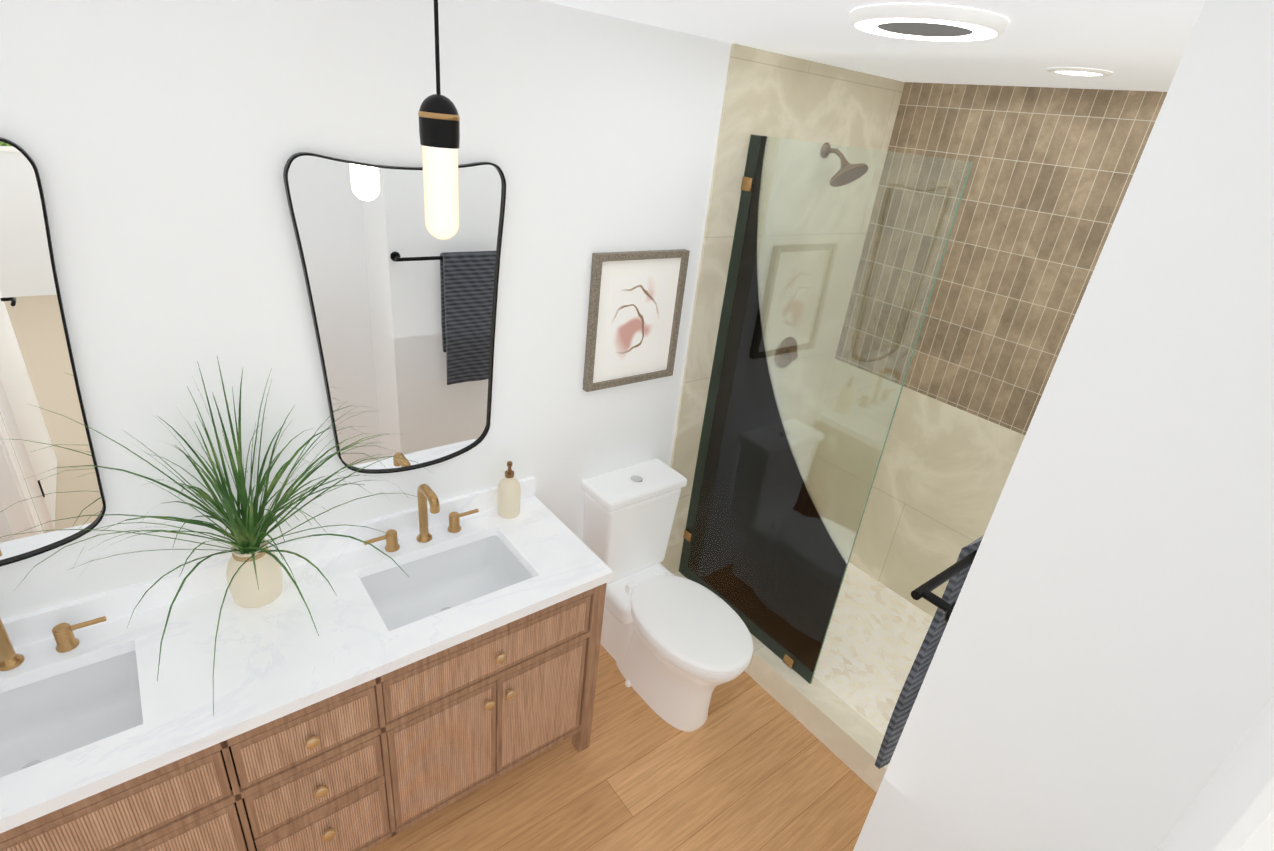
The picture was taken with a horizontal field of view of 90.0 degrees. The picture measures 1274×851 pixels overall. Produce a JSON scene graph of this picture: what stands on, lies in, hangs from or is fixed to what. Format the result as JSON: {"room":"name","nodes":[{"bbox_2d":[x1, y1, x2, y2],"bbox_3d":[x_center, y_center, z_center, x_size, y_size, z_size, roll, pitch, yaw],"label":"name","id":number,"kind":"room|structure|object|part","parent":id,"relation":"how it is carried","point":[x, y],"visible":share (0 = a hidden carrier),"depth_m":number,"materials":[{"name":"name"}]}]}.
{"room":"bathroom","nodes":[
{"label":"bathroom","id":0,"kind":"room"},
{"bbox_2d":[1,476,535,647],"bbox_3d":[-1.130,0.411,1.858,1.882,0.081,0.018,-14,32,-36],"label":"backsplash","id":1,"kind":"structure","parent":0,"relation":"attached to","point":[27,628],"depth_m":1.78,"materials":[{"name":"white stone"}]},
{"bbox_2d":[0,0,731,619],"bbox_3d":[-0.902,0.040,1.928,2.710,2.440,0.144,-14,32,-36],"label":"wall","id":2,"kind":"structure","parent":0,"point":[160,142],"depth_m":1.64,"materials":[{"name":"white paint"}]},
{"bbox_3d":[-1.472,-0.084,1.261,0.612,0.930,0.022,-14,32,-36],"label":"mirror","id":3,"kind":"part","parent":2,"relation":"part of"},
{"bbox_3d":[-0.656,-0.283,1.866,0.578,0.930,0.022,-14,32,-36],"label":"mirror","id":4,"kind":"part","parent":2,"relation":"part of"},
{"bbox_2d":[583,249,689,391],"bbox_3d":[-0.003,-0.394,2.377,0.420,0.502,0.028,-14,32,-36],"label":"framed art","id":5,"kind":"object","parent":2,"relation":"attached to","point":[635,307],"visible":1,"depth_m":2.37,"materials":[{"name":"white paper"}]},
{"bbox_2d":[369,644,876,850],"bbox_3d":[0.036,1.438,2.139,3.894,0.050,2.120,-14,32,-36],"label":"floor","id":6,"kind":"structure","parent":0,"point":[750,764],"depth_m":2.32,"materials":[{"name":"brown wood"}]},
{"bbox_2d":[0,532,612,850],"bbox_3d":[-1.017,0.952,1.887,1.864,0.820,0.530,-14,32,-36],"label":"bathroom vanity","id":7,"kind":"object","parent":6,"relation":"on","point":[392,699],"depth_m":1.71,"materials":[{"name":"brown wood"}]},
{"bbox_2d":[0,496,612,827],"bbox_3d":[-0.980,0.566,1.708,1.882,0.035,0.530,-14,32,-36],"label":"countertop","id":8,"kind":"structure","parent":7,"relation":"on","point":[560,564],"depth_m":1.66,"materials":[{"name":"white stone"}]},
{"bbox_2d":[0,616,106,670],"bbox_3d":[-1.464,0.489,1.449,0.381,0.224,0.144,-14,32,-36],"label":"faucet","id":9,"kind":"object","parent":8,"relation":"on","point":[66,640],"visible":1,"depth_m":1.56,"materials":[{"name":"gold metal"}]},
{"bbox_2d":[0,357,432,715],"bbox_3d":[-0.883,0.259,1.469,0.957,0.740,0.653,-14,32,-36],"label":"potted plant","id":10,"kind":"object","parent":8,"relation":"on","point":[254,573],"visible":1,"depth_m":1.68,"materials":[{"name":"green plant"}]},
{"bbox_2d":[364,484,478,551],"bbox_3d":[-0.668,0.294,2.040,0.381,0.224,0.144,-14,32,-36],"label":"faucet","id":11,"kind":"object","parent":8,"relation":"on","point":[425,492],"visible":0.98,"depth_m":2.05,"materials":[{"name":"gold metal"}]},
{"bbox_2d":[497,461,520,518],"bbox_3d":[-0.452,0.222,2.254,0.081,0.212,0.081,-14,32,-36],"label":"soap dispenser","id":12,"kind":"object","parent":8,"relation":"on","point":[508,496],"visible":1,"depth_m":2.23,"materials":[{"name":"beige ceramic"}]},
{"bbox_2d":[581,458,752,731],"bbox_3d":[0.131,0.722,2.566,0.400,0.876,0.802,-14,32,-36],"label":"toilet","id":13,"kind":"object","parent":6,"relation":"on","point":[678,649],"visible":0.96,"depth_m":2.54,"materials":[{"name":"white ceramic"}]},
{"bbox_2d":[814,562,932,734],"bbox_3d":[1.028,1.021,3.051,0.862,0.108,1.476,-14,32,-36],"label":"shower floor","id":14,"kind":"structure","parent":6,"relation":"on","point":[875,635],"depth_m":2.94,"materials":[{"name":"stone"}]},
{"bbox_2d":[660,43,904,573],"bbox_3d":[0.628,-0.339,3.071,1.184,2.440,0.132,-14,32,-36],"label":"wall","id":15,"kind":"structure","parent":0,"point":[777,95],"depth_m":2.68,"materials":[{"name":"tile"}]},
{"bbox_2d":[775,143,867,367],"bbox_3d":[0.803,-0.680,2.778,0.186,0.998,0.204,-14,32,-36],"label":"shower fixture","id":16,"kind":"object","parent":15,"relation":"attached to","point":[846,165],"depth_m":2.60,"materials":[{"name":"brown metal"}]},
{"bbox_2d":[541,0,1205,91],"bbox_3d":[0.293,-0.790,1.056,3.894,0.050,2.120,-14,32,-36],"label":"ceiling","id":17,"kind":"structure","parent":0,"point":[1136,45],"depth_m":1.66,"materials":[{"name":"white paint"}]},
{"bbox_2d":[418,0,459,239],"bbox_3d":[-0.435,-0.697,1.400,0.120,0.564,0.120,-14,32,-36],"label":"pendant light","id":18,"kind":"object","parent":17,"relation":"hanging from","point":[439,124],"visible":1,"depth_m":1.42,"materials":[{"name":"white glass"}]},
{"bbox_2d":[850,4,1008,40],"bbox_3d":[0.624,-0.867,1.378,0.322,0.022,0.322,-14,32,-36],"label":"recessed light","id":19,"kind":"object","parent":17,"relation":"in","point":[928,22],"visible":1,"depth_m":1.30,"materials":[{"name":"grey plastic"}]},
{"bbox_2d":[1046,67,1112,76],"bbox_3d":[1.302,-1.040,1.877,0.172,0.007,0.172,-14,32,-36],"label":"recessed light","id":20,"kind":"object","parent":17,"relation":"in","point":[1079,72],"visible":1,"depth_m":1.86,"materials":[{"name":"white paint"}]},
{"bbox_2d":[808,82,1166,617],"bbox_3d":[1.575,-0.091,2.786,0.120,2.440,1.608,-14,32,-36],"label":"wall","id":21,"kind":"structure","parent":0,"point":[1051,172],"depth_m":2.76,"materials":[{"name":"tile"}]},
{"bbox_2d":[853,0,1273,850],"bbox_3d":[1.390,0.467,1.595,1.782,2.440,0.512,-14,32,-36],"label":"wall","id":22,"kind":"structure","parent":0,"point":[1099,676],"depth_m":0.89,"materials":[{"name":"white paint"}]},
{"bbox_2d":[673,571,888,792],"bbox_3d":[0.647,1.105,2.753,0.120,0.138,1.488,-14,32,-36],"label":"sill","id":23,"kind":"structure","parent":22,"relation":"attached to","point":[845,733],"depth_m":2.58,"materials":[{"name":"stone"}]},
{"bbox_2d":[679,134,972,683],"bbox_3d":[0.575,0.001,2.510,0.024,2.031,0.843,-14,32,-36],"label":"glass panel","id":24,"kind":"object","parent":23,"relation":"on","point":[765,555],"visible":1,"depth_m":2.58,"materials":[{"name":"green"}]},
{"bbox_2d":[875,535,983,768],"bbox_3d":[0.756,0.566,1.528,0.648,0.728,0.108,-14,32,-36],"label":"towel","id":25,"kind":"object","parent":22,"relation":"attached to","point":[955,574],"visible":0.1,"depth_m":1.48,"materials":[{"name":"grey fabric"}]},
{"bbox_2d":[1157,697,1273,850],"bbox_3d":[0.023,0.910,0.356,1.992,2.440,0.120,-14,32,-36],"label":"wall","id":26,"kind":"structure","parent":0,"point":[1241,779],"depth_m":0.70,"materials":[{"name":"white paint"}]},
{"bbox_2d":[1213,777,1273,850],"bbox_3d":[-0.084,1.071,0.367,1.205,2.120,0.134,-14,32,-36],"label":"door frame","id":27,"kind":"structure","parent":26,"relation":"attached to","point":[1252,828],"depth_m":0.40,"materials":[{"name":"white paint"}]}
]}

